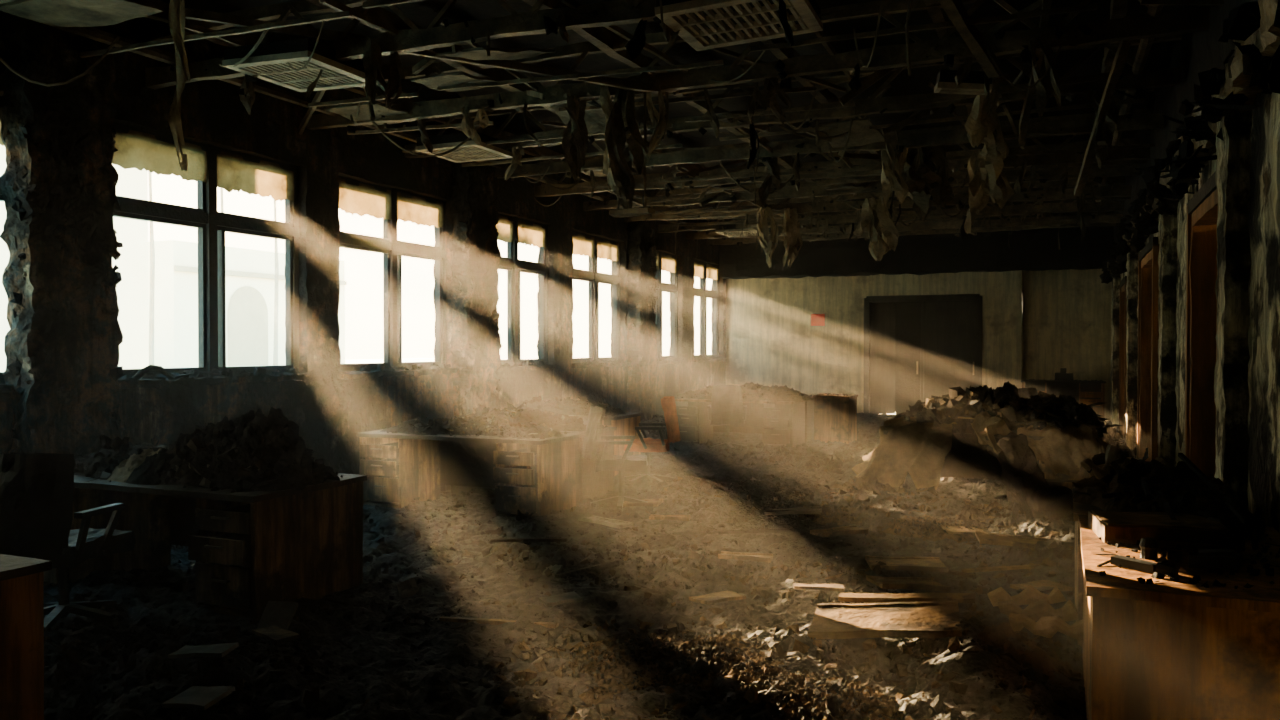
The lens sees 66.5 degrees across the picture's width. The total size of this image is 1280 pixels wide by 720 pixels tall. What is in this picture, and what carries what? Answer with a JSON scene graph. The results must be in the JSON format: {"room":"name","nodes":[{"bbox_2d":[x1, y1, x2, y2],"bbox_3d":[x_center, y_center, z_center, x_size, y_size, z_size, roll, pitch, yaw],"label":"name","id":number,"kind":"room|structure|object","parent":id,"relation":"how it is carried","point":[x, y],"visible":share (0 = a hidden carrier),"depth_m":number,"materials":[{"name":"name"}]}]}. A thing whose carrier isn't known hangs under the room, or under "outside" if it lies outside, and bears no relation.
{"room":"fire-damaged room","nodes":[
{"label":"fire-damaged room","id":0,"kind":"room"},
{"bbox_2d":[0,11,725,474],"bbox_3d":[-3.007,-0.950,12.609,0.363,4.802,25.847,0,1,23],"label":"wall","id":1,"kind":"structure","parent":0,"point":[328,412],"depth_m":11.15,"materials":[{"name":"paint"}]},
{"bbox_2d":[0,96,14,392],"bbox_3d":[-5.357,-0.893,6.988,0.505,2.374,2.760,0,1,23],"label":"window","id":2,"kind":"structure","parent":1,"relation":"in","point":[5,119],"depth_m":7.74,"materials":[{"name":"paint"}]},
{"bbox_2d":[0,0,124,460],"bbox_3d":[-4.708,-0.895,7.982,0.418,4.852,0.898,0,1,23],"label":"pillar","id":3,"kind":"structure","parent":1,"relation":"attached to","point":[59,253],"depth_m":7.78,"materials":[{"name":"paint"}]},
{"bbox_2d":[111,122,315,389],"bbox_3d":[-4.232,-0.932,9.643,0.443,2.373,2.527,0,1,23],"label":"window","id":4,"kind":"structure","parent":1,"relation":"in","point":[212,167],"depth_m":9.64,"materials":[{"name":"paint"}]},
{"bbox_2d":[132,365,176,380],"bbox_3d":[-4.420,0.135,8.902,0.050,0.185,0.477,0,1,23],"label":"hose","id":5,"kind":"object","parent":4,"relation":"on","point":[141,372],"visible":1,"depth_m":8.86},
{"bbox_2d":[337,176,456,378],"bbox_3d":[-3.088,-0.971,12.287,0.441,2.370,2.431,0,1,23],"label":"window","id":6,"kind":"structure","parent":1,"relation":"in","point":[361,198],"depth_m":12.25,"materials":[{"name":"paint"}]},
{"bbox_2d":[450,118,502,417],"bbox_3d":[-2.287,-0.969,13.586,0.403,4.869,0.898,0,1,23],"label":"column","id":7,"kind":"structure","parent":1,"relation":"attached to","point":[475,277],"depth_m":13.32,"materials":[{"name":"paint"}]},
{"bbox_2d":[496,213,558,370],"bbox_3d":[-1.937,-1.010,15.029,0.444,2.370,2.231,0,1,23],"label":"window","id":8,"kind":"structure","parent":1,"relation":"in","point":[512,231],"depth_m":15.17,"materials":[{"name":"paint"}]},
{"bbox_2d":[572,232,629,367],"bbox_3d":[-0.820,-1.046,17.602,0.467,2.371,2.300,0,1,23],"label":"window","id":9,"kind":"structure","parent":1,"relation":"in","point":[594,247],"depth_m":17.60,"materials":[{"name":"paint"}]},
{"bbox_2d":[627,189,658,421],"bbox_3d":[0.032,-1.042,18.999,0.403,4.819,0.959,0,1,23],"label":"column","id":10,"kind":"structure","parent":1,"relation":"attached to","point":[642,282],"depth_m":18.67,"materials":[{"name":"paint"}]},
{"bbox_2d":[655,251,685,364],"bbox_3d":[0.389,-1.087,20.454,0.462,2.372,2.228,0,1,23],"label":"window","id":11,"kind":"structure","parent":1,"relation":"in","point":[667,262],"depth_m":20.78,"materials":[{"name":"paint"}]},
{"bbox_2d":[693,260,726,362],"bbox_3d":[1.550,-1.125,23.033,0.453,2.369,2.168,0,1,23],"label":"window","id":12,"kind":"structure","parent":1,"relation":"in","point":[703,270],"depth_m":23.02,"materials":[{"name":"paint"}]},
{"bbox_2d":[416,132,512,162],"bbox_3d":[-2.080,-2.543,11.694,0.850,0.150,0.850,0,1,23],"label":"ceiling air vent","id":13,"kind":"object","parent":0,"point":[469,151],"depth_m":11.48,"materials":[{"name":"metal"}]},
{"bbox_2d":[0,0,1053,212],"bbox_3d":[1.078,-2.583,11.439,6.940,0.294,12.712,0,1,23],"label":"ceiling tiles","id":14,"kind":"structure","parent":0,"point":[65,13],"depth_m":8.32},
{"bbox_2d":[0,1,1162,231],"bbox_3d":[1.795,-2.739,12.472,8.000,0.180,20.401,0,1,23],"label":"ceiling pipe","id":15,"kind":"object","parent":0,"point":[89,32],"depth_m":9.14,"materials":[{"name":"metal"}]},
{"bbox_2d":[0,0,1223,245],"bbox_3d":[1.170,-2.592,11.198,8.759,1.138,26.582,0,1,23],"label":"ceiling","id":16,"kind":"structure","parent":0,"point":[596,23],"depth_m":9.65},
{"bbox_2d":[168,0,190,170],"bbox_3d":[-2.800,-1.884,5.935,0.115,1.470,0.149,-1,1,-39],"label":"rag","id":17,"kind":"object","parent":16,"relation":"hanging from","point":[176,15],"visible":1,"depth_m":5.94,"materials":[{"name":"fabric"}]},
{"bbox_2d":[222,38,376,91],"bbox_3d":[-2.848,-2.483,8.269,0.901,0.177,0.900,0,1,23],"label":"ceiling light","id":18,"kind":"object","parent":16,"relation":"attached to","point":[269,61],"depth_m":8.03,"materials":[{"name":"metal"}]},
{"bbox_2d":[363,37,404,110],"bbox_3d":[-2.043,-2.281,7.765,0.305,0.622,0.245,-1,1,-33],"label":"rag","id":19,"kind":"object","parent":16,"relation":"hanging from","point":[372,57],"visible":0.96,"depth_m":7.74,"materials":[{"name":"fabric"}]},
{"bbox_2d":[461,105,489,145],"bbox_3d":[-1.658,-2.357,9.813,0.291,0.381,0.205,0,1,-15],"label":"rag","id":20,"kind":"object","parent":16,"relation":"hanging from","point":[467,126],"visible":1,"depth_m":9.78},
{"bbox_2d":[0,0,1112,256],"bbox_3d":[1.664,-2.172,12.646,8.387,0.846,15.043,0,1,23],"label":"cables","id":21,"kind":"object","parent":16,"relation":"hanging from","point":[263,34],"visible":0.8,"depth_m":9.37,"materials":[{"name":"rubber"}]},
{"bbox_2d":[853,196,898,260],"bbox_3d":[3.884,-2.137,15.777,0.491,1.034,0.866,0,1,-28],"label":"rag","id":22,"kind":"object","parent":21,"relation":"hanging from","point":[883,234],"visible":0.97,"depth_m":15.83,"materials":[{"name":"fabric"}]},
{"bbox_2d":[562,93,587,181],"bbox_3d":[-0.625,-2.132,9.421,0.258,0.849,0.181,0,1,-18],"label":"rag","id":23,"kind":"object","parent":16,"relation":"hanging from","point":[574,147],"visible":1,"depth_m":9.40,"materials":[{"name":"fabric"}]},
{"bbox_2d":[600,85,612,191],"bbox_3d":[-0.294,-2.085,9.223,0.172,1.040,0.262,0,1,23],"label":"rag","id":24,"kind":"object","parent":16,"relation":"hanging from","point":[606,101],"visible":0.48,"depth_m":9.16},
{"bbox_2d":[605,78,646,208],"bbox_3d":[-0.093,-1.980,8.932,0.477,1.256,0.296,1,1,42],"label":"rag","id":25,"kind":"object","parent":16,"relation":"hanging from","point":[621,126],"visible":0.94,"depth_m":8.95,"materials":[{"name":"fabric"}]},
{"bbox_2d":[608,92,654,216],"bbox_3d":[-0.080,-1.911,9.038,0.422,1.134,0.160,0,1,23],"label":"remains","id":26,"kind":"object","parent":16,"relation":"hanging from","point":[617,212],"visible":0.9,"depth_m":9.01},
{"bbox_2d":[239,0,1067,240],"bbox_3d":[2.002,-2.327,12.730,6.665,0.529,12.575,0,1,23],"label":"insulation","id":27,"kind":"object","parent":16,"relation":"attached to","point":[636,44],"visible":0.84,"depth_m":8.83},
{"bbox_2d":[900,146,951,220],"bbox_3d":[3.481,-2.141,11.898,0.618,0.903,0.556,0,1,23],"label":"rag","id":28,"kind":"object","parent":27,"relation":"hanging from","point":[919,183],"visible":0.92,"depth_m":11.80,"materials":[{"name":"fabric"}]},
{"bbox_2d":[646,85,666,159],"bbox_3d":[0.152,-2.188,8.996,0.153,0.719,0.222,0,1,-23],"label":"rag","id":29,"kind":"object","parent":16,"relation":"hanging from","point":[658,118],"visible":0.96,"depth_m":8.97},
{"bbox_2d":[654,0,822,50],"bbox_3d":[0.707,-2.401,6.739,0.999,0.225,0.997,0,1,23],"label":"ceiling light","id":30,"kind":"object","parent":16,"relation":"attached to","point":[703,24],"depth_m":6.73,"materials":[{"name":"metal"}]},
{"bbox_2d":[756,207,777,267],"bbox_3d":[2.200,-2.120,16.962,0.352,1.084,0.308,1,1,42],"label":"rag","id":31,"kind":"object","parent":16,"relation":"hanging from","point":[762,227],"visible":0.99,"depth_m":16.93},
{"bbox_2d":[756,157,780,208],"bbox_3d":[1.616,-2.236,12.170,0.213,0.723,0.348,1,1,44],"label":"rag","id":32,"kind":"object","parent":16,"relation":"hanging from","point":[773,177],"visible":1,"depth_m":12.18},
{"bbox_2d":[782,208,802,267],"bbox_3d":[2.652,-2.143,17.114,0.367,1.055,0.319,0,1,23],"label":"rag","id":33,"kind":"object","parent":16,"relation":"hanging from","point":[792,239],"visible":1,"depth_m":17.08,"materials":[{"name":"fabric"}]},
{"bbox_2d":[881,143,908,207],"bbox_3d":[3.049,-2.200,11.666,0.329,0.780,0.317,0,1,23],"label":"rag","id":34,"kind":"object","parent":16,"relation":"hanging from","point":[899,185],"visible":0.94,"depth_m":11.61,"materials":[{"name":"fabric"}]},
{"bbox_2d":[934,70,992,94],"bbox_3d":[2.824,-2.426,8.547,0.453,0.257,0.464,0,1,13],"label":"ceiling vent","id":35,"kind":"object","parent":16,"relation":"in","point":[973,84],"visible":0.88,"depth_m":8.36,"materials":[{"name":"metal"}]},
{"bbox_2d":[965,79,1008,189],"bbox_3d":[3.173,-2.049,8.920,0.365,1.008,0.384,0,1,23],"label":"rag","id":36,"kind":"object","parent":16,"relation":"hanging from","point":[981,124],"visible":0.92,"depth_m":8.86,"materials":[{"name":"fabric"}]},
{"bbox_2d":[964,150,1013,233],"bbox_3d":[4.180,-2.080,11.927,0.400,1.022,0.677,0,1,-28],"label":"rag","id":37,"kind":"object","parent":16,"relation":"hanging from","point":[979,192],"visible":0.59,"depth_m":11.88,"materials":[{"name":"fabric"}]},
{"bbox_2d":[1028,33,1060,116],"bbox_3d":[3.189,-2.220,7.638,0.242,0.641,0.208,0,1,-31],"label":"rag","id":38,"kind":"object","parent":16,"relation":"hanging from","point":[1046,86],"visible":0.98,"depth_m":7.64,"materials":[{"name":"fabric"}]},
{"bbox_2d":[1085,89,1119,167],"bbox_3d":[4.359,-2.179,9.124,0.314,0.755,0.302,0,1,-26],"label":"rag","id":39,"kind":"object","parent":16,"relation":"hanging from","point":[1105,130],"visible":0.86,"depth_m":9.11,"materials":[{"name":"fabric"}]},
{"bbox_2d":[362,414,1111,664],"bbox_3d":[1.024,1.546,10.743,9.200,0.200,26.100,0,1,23],"label":"floor","id":40,"kind":"structure","parent":0,"point":[879,414],"depth_m":5.79,"materials":[{"name":"brown concrete"}]},
{"bbox_2d":[0,554,50,719],"bbox_3d":[-3.288,1.155,3.746,1.654,0.787,0.998,0,1,23],"label":"office desk","id":41,"kind":"object","parent":40,"relation":"on","point":[21,578],"visible":1,"depth_m":3.79,"materials":[{"name":"brown wood"}]},
{"bbox_2d":[0,453,134,629],"bbox_3d":[-3.246,1.005,5.466,0.656,1.021,0.694,0,1,23],"label":"office chair","id":42,"kind":"object","parent":40,"relation":"on","point":[36,489],"visible":0.86,"depth_m":5.21,"materials":[{"name":"plastic"}]},
{"bbox_2d":[43,472,366,622],"bbox_3d":[-2.978,1.116,6.372,2.146,0.790,1.028,0,1,23],"label":"office desk","id":43,"kind":"object","parent":40,"relation":"on","point":[250,549],"visible":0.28,"depth_m":5.96,"materials":[{"name":"brown wood"}]},
{"bbox_2d":[107,448,161,481],"bbox_3d":[-3.182,0.663,6.274,0.562,0.195,0.420,0,1,23],"label":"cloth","id":44,"kind":"object","parent":43,"relation":"on","point":[121,473],"visible":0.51,"depth_m":6.21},
{"bbox_2d":[74,407,339,491],"bbox_3d":[-2.951,0.549,6.405,2.236,0.513,0.953,0,1,23],"label":"debris heap","id":45,"kind":"object","parent":43,"relation":"on","point":[251,452],"visible":0.97,"depth_m":6.03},
{"bbox_2d":[356,427,581,516],"bbox_3d":[-1.679,1.072,9.492,2.066,0.790,0.868,0,1,23],"label":"office desk","id":46,"kind":"object","parent":40,"relation":"on","point":[539,476],"visible":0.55,"depth_m":9.40,"materials":[{"name":"brown wood"}]},
{"bbox_2d":[440,425,616,502],"bbox_3d":[-1.358,1.060,10.262,2.043,0.793,0.897,0,1,23],"label":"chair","id":47,"kind":"object","parent":40,"relation":"on","point":[592,484],"visible":0.08,"depth_m":9.87,"materials":[{"name":"brown wood"}]},
{"bbox_2d":[379,402,604,437],"bbox_3d":[-1.446,0.591,9.915,2.022,0.293,1.650,0,1,23],"label":"debris heap","id":48,"kind":"object","parent":47,"relation":"on","point":[513,422],"visible":0.95,"depth_m":9.61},
{"bbox_2d":[44,412,1135,719],"bbox_3d":[1.711,1.249,12.350,8.548,0.369,21.628,0,1,23],"label":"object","id":49,"kind":"structure","parent":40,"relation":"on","point":[482,701],"depth_m":5.66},
{"bbox_2d":[167,642,237,658],"bbox_3d":[-2.001,1.331,4.474,0.268,0.041,0.147,0,1,7],"label":"board","id":50,"kind":"object","parent":49,"relation":"on","point":[219,650],"visible":1,"depth_m":4.44,"materials":[{"name":"wood"}]},
{"bbox_2d":[252,625,299,643],"bbox_3d":[-1.877,1.408,5.019,0.127,0.033,0.306,-1,1,-44],"label":"board","id":51,"kind":"object","parent":49,"relation":"on","point":[274,634],"visible":1,"depth_m":4.98,"materials":[{"name":"laminate"}]},
{"bbox_2d":[539,591,583,605],"bbox_3d":[-0.449,1.358,5.548,0.228,0.035,0.126,0,1,-27],"label":"board","id":52,"kind":"object","parent":49,"relation":"on","point":[568,597],"visible":1,"depth_m":5.53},
{"bbox_2d":[579,515,633,527],"bbox_3d":[-0.282,1.339,8.089,0.428,0.065,0.209,1,1,35],"label":"board","id":53,"kind":"object","parent":49,"relation":"on","point":[614,523],"visible":1,"depth_m":8.05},
{"bbox_2d":[582,405,654,511],"bbox_3d":[-0.205,0.948,9.447,0.708,1.020,0.673,0,1,23],"label":"office chair","id":54,"kind":"object","parent":49,"relation":"on","point":[616,462],"visible":0.94,"depth_m":9.29,"materials":[{"name":"plastic"}]},
{"bbox_2d":[689,590,746,604],"bbox_3d":[0.471,1.438,5.913,0.307,0.032,0.188,-1,1,-34],"label":"board","id":55,"kind":"object","parent":49,"relation":"on","point":[720,596],"visible":1,"depth_m":5.89,"materials":[{"name":"laminate"}]},
{"bbox_2d":[707,385,748,450],"bbox_3d":[1.314,0.873,14.659,0.666,1.021,0.700,0,1,23],"label":"office chair","id":56,"kind":"object","parent":49,"relation":"on","point":[725,409],"visible":0.97,"depth_m":14.40,"materials":[{"name":"fabric"}]},
{"bbox_2d":[675,397,806,446],"bbox_3d":[1.551,0.985,15.624,2.045,0.790,0.949,0,1,23],"label":"office desk","id":57,"kind":"object","parent":49,"relation":"on","point":[780,423],"visible":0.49,"depth_m":15.51,"materials":[{"name":"laminate"}]},
{"bbox_2d":[675,382,812,401],"bbox_3d":[1.715,0.503,15.912,2.250,0.299,1.682,0,1,23],"label":"debris heap","id":58,"kind":"object","parent":57,"relation":"on","point":[751,392],"visible":0.63,"depth_m":15.39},
{"bbox_2d":[718,551,772,562],"bbox_3d":[0.733,1.363,6.780,0.367,0.053,0.210,0,1,12],"label":"board","id":59,"kind":"object","parent":49,"relation":"on","point":[729,555],"visible":1,"depth_m":6.71,"materials":[{"name":"laminate"}]},
{"bbox_2d":[439,529,1059,627],"bbox_3d":[0.760,1.409,6.679,4.151,0.103,2.302,0,1,-11],"label":"wooden planks","id":60,"kind":"object","parent":49,"relation":"on","point":[967,572],"visible":0.84,"depth_m":6.59,"materials":[{"name":"wood"}]},
{"bbox_2d":[793,583,844,590],"bbox_3d":[1.094,1.388,5.971,0.306,0.026,0.108,0,1,6],"label":"board","id":61,"kind":"object","parent":49,"relation":"on","point":[822,586],"visible":1,"depth_m":5.94,"materials":[{"name":"laminate"}]},
{"bbox_2d":[810,525,868,536],"bbox_3d":[1.575,1.357,7.724,0.406,0.052,0.229,0,1,-17],"label":"board","id":62,"kind":"object","parent":49,"relation":"on","point":[850,529],"visible":1,"depth_m":7.67,"materials":[{"name":"laminate"}]},
{"bbox_2d":[865,555,948,571],"bbox_3d":[1.798,1.375,6.596,0.580,0.038,0.477,0,1,23],"label":"board","id":63,"kind":"object","parent":49,"relation":"on","point":[893,563],"depth_m":6.57,"materials":[{"name":"wood"}]},
{"bbox_2d":[866,575,950,591],"bbox_3d":[1.631,1.362,5.959,0.427,0.076,0.309,0,1,-5],"label":"board","id":64,"kind":"object","parent":49,"relation":"on","point":[884,582],"visible":1,"depth_m":5.92,"materials":[{"name":"wood"}]},
{"bbox_2d":[975,530,1047,549],"bbox_3d":[2.691,1.300,7.027,0.508,0.074,0.309,0,1,12],"label":"board","id":65,"kind":"object","parent":49,"relation":"on","point":[983,537],"visible":0.88,"depth_m":7.03,"materials":[{"name":"wood"}]},
{"bbox_2d":[987,585,1082,641],"bbox_3d":[2.092,1.319,5.100,0.416,0.145,0.745,0,1,9],"label":"scraps","id":66,"kind":"object","parent":49,"relation":"on","point":[1050,620],"visible":0.94,"depth_m":5.09,"materials":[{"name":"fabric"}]},
{"bbox_2d":[1010,579,1073,593],"bbox_3d":[2.519,1.424,6.121,0.306,0.027,0.227,0,1,-23],"label":"board","id":67,"kind":"object","parent":49,"relation":"on","point":[1045,586],"visible":0.76,"depth_m":6.12,"materials":[{"name":"laminate"}]},
{"bbox_2d":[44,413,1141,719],"bbox_3d":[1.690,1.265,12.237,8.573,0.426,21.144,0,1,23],"label":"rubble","id":68,"kind":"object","parent":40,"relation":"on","point":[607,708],"visible":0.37,"depth_m":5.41,"materials":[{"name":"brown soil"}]},
{"bbox_2d":[162,685,233,711],"bbox_3d":[-1.844,1.409,4.079,0.206,0.040,0.204,0,1,12],"label":"board","id":69,"kind":"object","parent":68,"relation":"on","point":[196,697],"visible":1,"depth_m":4.05,"materials":[{"name":"wood"}]},
{"bbox_2d":[257,600,297,629],"bbox_3d":[-1.961,1.397,5.274,0.170,0.164,0.166,0,1,1],"label":"file","id":70,"kind":"object","parent":68,"relation":"on","point":[280,614],"visible":0.7,"depth_m":5.28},
{"bbox_2d":[764,506,821,514],"bbox_3d":[1.380,1.358,8.788,0.508,0.069,0.209,0,1,12],"label":"board","id":71,"kind":"object","parent":68,"relation":"on","point":[809,509],"visible":1,"depth_m":8.73,"materials":[{"name":"brown wood"}]},
{"bbox_2d":[807,601,960,639],"bbox_3d":[1.269,1.350,5.069,0.744,0.140,0.469,0,1,16],"label":"wooden board","id":72,"kind":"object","parent":68,"relation":"on","point":[906,619],"depth_m":5.03,"materials":[{"name":"wood"}]},
{"bbox_2d":[838,592,974,607],"bbox_3d":[1.430,1.312,5.282,0.724,0.115,0.204,0,1,21],"label":"plank","id":73,"kind":"object","parent":68,"relation":"on","point":[843,596],"visible":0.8,"depth_m":5.31,"materials":[{"name":"wood"}]},
{"bbox_2d":[567,412,642,475],"bbox_3d":[-0.905,1.033,12.327,1.646,0.787,0.947,0,1,23],"label":"office desk","id":74,"kind":"object","parent":40,"relation":"on","point":[626,423],"visible":0.11,"depth_m":11.96,"materials":[{"name":"brown wood"}]},
{"bbox_2d":[520,396,624,415],"bbox_3d":[-0.907,0.565,12.343,1.537,0.252,0.785,0,1,14],"label":"debris heap","id":75,"kind":"object","parent":74,"relation":"on","point":[568,406],"visible":0.82,"depth_m":12.18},
{"bbox_2d":[624,396,680,485],"bbox_3d":[0.113,0.924,11.099,0.703,1.020,0.625,0,1,4],"label":"office chair","id":76,"kind":"object","parent":40,"relation":"on","point":[646,445],"visible":0.83,"depth_m":10.89,"materials":[{"name":"plastic"}]},
{"bbox_2d":[805,395,813,441],"bbox_3d":[1.917,0.972,16.473,2.045,0.790,0.898,0,1,23],"label":"office desk","id":77,"kind":"object","parent":40,"relation":"on","point":[809,404],"visible":0.05,"depth_m":15.91,"materials":[{"name":"laminate"}]},
{"bbox_2d":[813,393,857,443],"bbox_3d":[3.208,0.956,15.996,0.592,0.836,0.755,0,1,23],"label":"base cabinet","id":78,"kind":"object","parent":40,"relation":"on","point":[835,415],"visible":0.94,"depth_m":15.70,"materials":[{"name":"laminate"}]},
{"bbox_2d":[832,421,1133,682],"bbox_3d":[3.804,1.130,10.443,3.212,0.630,13.165,0,1,23],"label":"heap","id":79,"kind":"object","parent":40,"relation":"on","point":[995,636],"visible":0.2,"depth_m":7.92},
{"bbox_2d":[884,431,1096,487],"bbox_3d":[3.555,1.067,9.916,1.944,0.789,1.247,0,1,23],"label":"office desk","id":80,"kind":"object","parent":40,"relation":"on","point":[967,457],"visible":0.14,"depth_m":10.45,"materials":[{"name":"brown wood"}]},
{"bbox_2d":[852,418,1116,488],"bbox_3d":[3.192,0.968,9.698,2.690,0.827,1.427,1,1,41],"label":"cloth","id":81,"kind":"object","parent":80,"relation":"on","point":[921,457],"visible":0.81,"depth_m":9.47,"materials":[{"name":"fabric"}]},
{"bbox_2d":[891,382,1123,439],"bbox_3d":[3.646,0.492,9.812,2.188,0.562,1.308,0,1,23],"label":"debris heap","id":82,"kind":"object","parent":80,"relation":"on","point":[959,408],"visible":0.84,"depth_m":9.55,"materials":[{"name":"soil"}]},
{"bbox_2d":[966,416,1073,524],"bbox_3d":[3.214,0.962,7.980,0.973,0.991,0.722,0,1,8],"label":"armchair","id":83,"kind":"object","parent":40,"relation":"on","point":[1009,452],"visible":0.83,"depth_m":7.78,"materials":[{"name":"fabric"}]},
{"bbox_2d":[1021,379,1105,417],"bbox_3d":[8.993,0.858,20.775,1.645,0.896,0.599,0,1,23],"label":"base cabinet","id":84,"kind":"object","parent":40,"relation":"on","point":[1086,392],"visible":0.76,"depth_m":20.71,"materials":[{"name":"brown wood"}]},
{"bbox_2d":[1072,484,1097,646],"bbox_3d":[2.790,1.135,5.325,0.794,0.786,1.184,0,1,23],"label":"office desk","id":85,"kind":"object","parent":40,"relation":"on","point":[1079,508],"visible":0.09,"depth_m":5.01,"materials":[{"name":"laminate"}]},
{"bbox_2d":[1072,448,1265,540],"bbox_3d":[2.674,0.655,5.059,0.800,0.317,1.733,0,1,23],"label":"debris heap","id":86,"kind":"object","parent":85,"relation":"on","point":[1205,502],"visible":0.61,"depth_m":5.01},
{"bbox_2d":[1079,515,1279,719],"bbox_3d":[2.276,1.151,4.024,0.837,0.789,1.586,0,1,23],"label":"office desk","id":87,"kind":"object","parent":40,"relation":"on","point":[1171,649],"visible":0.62,"depth_m":3.40,"materials":[{"name":"laminate"}]},
{"bbox_2d":[1111,555,1178,575],"bbox_3d":[1.914,0.779,3.704,0.057,0.040,0.242,-1,1,-33],"label":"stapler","id":88,"kind":"object","parent":87,"relation":"on","point":[1127,562],"visible":0.92,"depth_m":3.69,"materials":[{"name":"plastic"}]},
{"bbox_2d":[1139,537,1181,559],"bbox_3d":[2.066,0.755,3.869,0.072,0.080,0.164,-1,1,-41],"label":"cup","id":89,"kind":"object","parent":87,"relation":"on","point":[1149,546],"visible":0.98,"depth_m":3.88,"materials":[{"name":"ceramic"}]},
{"bbox_2d":[1088,509,1235,549],"bbox_3d":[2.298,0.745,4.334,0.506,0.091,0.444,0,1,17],"label":"book","id":90,"kind":"object","parent":87,"relation":"on","point":[1113,526],"visible":0.92,"depth_m":4.18,"materials":[{"name":"paper"}]},
{"bbox_2d":[1099,453,1279,588],"bbox_3d":[2.490,0.667,4.519,0.708,0.273,2.455,0,1,23],"label":"litter","id":91,"kind":"object","parent":87,"relation":"on","point":[1226,500],"visible":0.43,"depth_m":4.30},
{"bbox_2d":[715,224,770,236],"bbox_3d":[2.097,-2.628,19.749,0.900,0.150,0.900,0,1,23],"label":"ceiling air vent","id":92,"kind":"object","parent":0,"point":[731,231],"depth_m":19.49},
{"bbox_2d":[726,269,1111,419],"bbox_3d":[6.293,-1.095,22.563,8.920,4.772,0.478,0,1,23],"label":"wall","id":93,"kind":"structure","parent":0,"point":[1065,323],"depth_m":22.43,"materials":[{"name":"paint"}]},
{"bbox_2d":[719,197,1113,278],"bbox_3d":[5.965,-2.719,22.172,8.669,1.578,0.598,0,1,23],"label":"ceiling beam","id":94,"kind":"structure","parent":93,"relation":"attached to","point":[1031,249],"depth_m":21.65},
{"bbox_2d":[864,294,981,414],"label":"door","id":95,"kind":"structure","parent":93,"relation":"in","point":[917,347],"depth_m":22.42,"materials":[{"name":"paint"}]},
{"bbox_2d":[1080,445,1179,509],"bbox_3d":[2.642,0.610,5.289,0.477,0.332,1.330,0,1,23],"label":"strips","id":96,"kind":"object","parent":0,"point":[1099,463],"depth_m":5.08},
{"bbox_2d":[1110,0,1279,533],"bbox_3d":[5.177,-0.916,9.077,0.385,4.811,25.849,0,1,23],"label":"wall","id":97,"kind":"structure","parent":0,"point":[1200,51],"depth_m":5.48,"materials":[{"name":"paint"}]},
{"bbox_2d":[1111,274,1121,431],"bbox_3d":[8.704,-0.252,17.807,0.178,3.223,0.394,0,1,23],"label":"trim","id":98,"kind":"structure","parent":97,"relation":"attached to","point":[1116,280],"depth_m":17.66,"materials":[{"name":"paint"}]},
{"bbox_2d":[1119,276,1126,436],"bbox_3d":[8.094,0.024,16.005,0.348,2.706,1.600,0,1,23],"label":"door","id":99,"kind":"structure","parent":97,"relation":"in","point":[1123,283],"depth_m":16.63,"materials":[{"name":"brown wood"}]},
{"bbox_2d":[1125,252,1137,454],"bbox_3d":[7.043,-0.196,13.951,0.179,3.220,0.392,0,1,23],"label":"trim","id":100,"kind":"structure","parent":97,"relation":"attached to","point":[1132,260],"depth_m":13.80,"materials":[{"name":"paint"}]},
{"bbox_2d":[1137,237,1158,461],"bbox_3d":[6.235,0.036,11.688,0.348,2.806,2.200,0,1,23],"label":"door","id":101,"kind":"structure","parent":97,"relation":"in","point":[1148,258],"depth_m":12.56,"materials":[{"name":"brown wood"}]},
{"bbox_2d":[1157,198,1177,466],"bbox_3d":[5.067,-0.132,9.359,0.176,3.220,0.390,0,1,23],"label":"trim","id":102,"kind":"structure","parent":97,"relation":"attached to","point":[1168,256],"depth_m":9.20,"materials":[{"name":"paint"}]},
{"bbox_2d":[1100,0,1279,283],"bbox_3d":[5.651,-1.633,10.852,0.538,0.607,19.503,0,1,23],"label":"trim","id":103,"kind":"structure","parent":97,"relation":"attached to","point":[1245,19],"depth_m":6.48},
{"bbox_2d":[1185,171,1217,477],"bbox_3d":[4.219,0.130,7.005,0.350,2.761,1.800,0,1,23],"label":"door","id":104,"kind":"structure","parent":97,"relation":"in","point":[1202,208],"depth_m":7.70,"materials":[{"name":"brown wood"}]},
{"bbox_2d":[1213,110,1252,507],"bbox_3d":[3.544,-0.082,5.825,0.175,3.221,0.395,0,1,23],"label":"trim","id":105,"kind":"structure","parent":97,"relation":"attached to","point":[1234,177],"depth_m":5.67,"materials":[{"name":"paint"}]},
{"label":"outside","id":106,"kind":"structure","parent":0,"visible":0},
{"bbox_2d":[163,358,506,367],"bbox_3d":[-33.820,1.368,58.143,91.900,0.200,200.000,0,1,23],"label":"ground","id":107,"kind":"structure","parent":106,"point":[414,359],"depth_m":132.51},
{"bbox_2d":[0,144,148,371],"bbox_3d":[-26.721,-6.391,16.808,5.550,16.500,37.900,0,1,23],"label":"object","id":108,"kind":"object","parent":107,"relation":"on","point":[131,305],"visible":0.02,"depth_m":32.50,"materials":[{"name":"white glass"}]},
{"bbox_2d":[148,171,154,364],"bbox_3d":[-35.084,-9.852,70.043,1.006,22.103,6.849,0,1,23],"label":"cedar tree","id":109,"kind":"object","parent":107,"relation":"on","point":[152,250],"visible":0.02,"depth_m":69.97,"materials":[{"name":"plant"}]},
{"bbox_2d":[148,240,346,366],"bbox_3d":[-45.298,-5.714,109.263,10.300,12.500,25.000,0,1,23],"label":"building","id":110,"kind":"structure","parent":107,"relation":"on","point":[250,273],"depth_m":102.52,"materials":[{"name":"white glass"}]},
{"bbox_2d":[273,200,278,364],"bbox_3d":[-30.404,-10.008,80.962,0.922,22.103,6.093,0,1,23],"label":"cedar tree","id":111,"kind":"object","parent":107,"relation":"on","point":[275,348],"visible":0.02,"depth_m":81.08,"materials":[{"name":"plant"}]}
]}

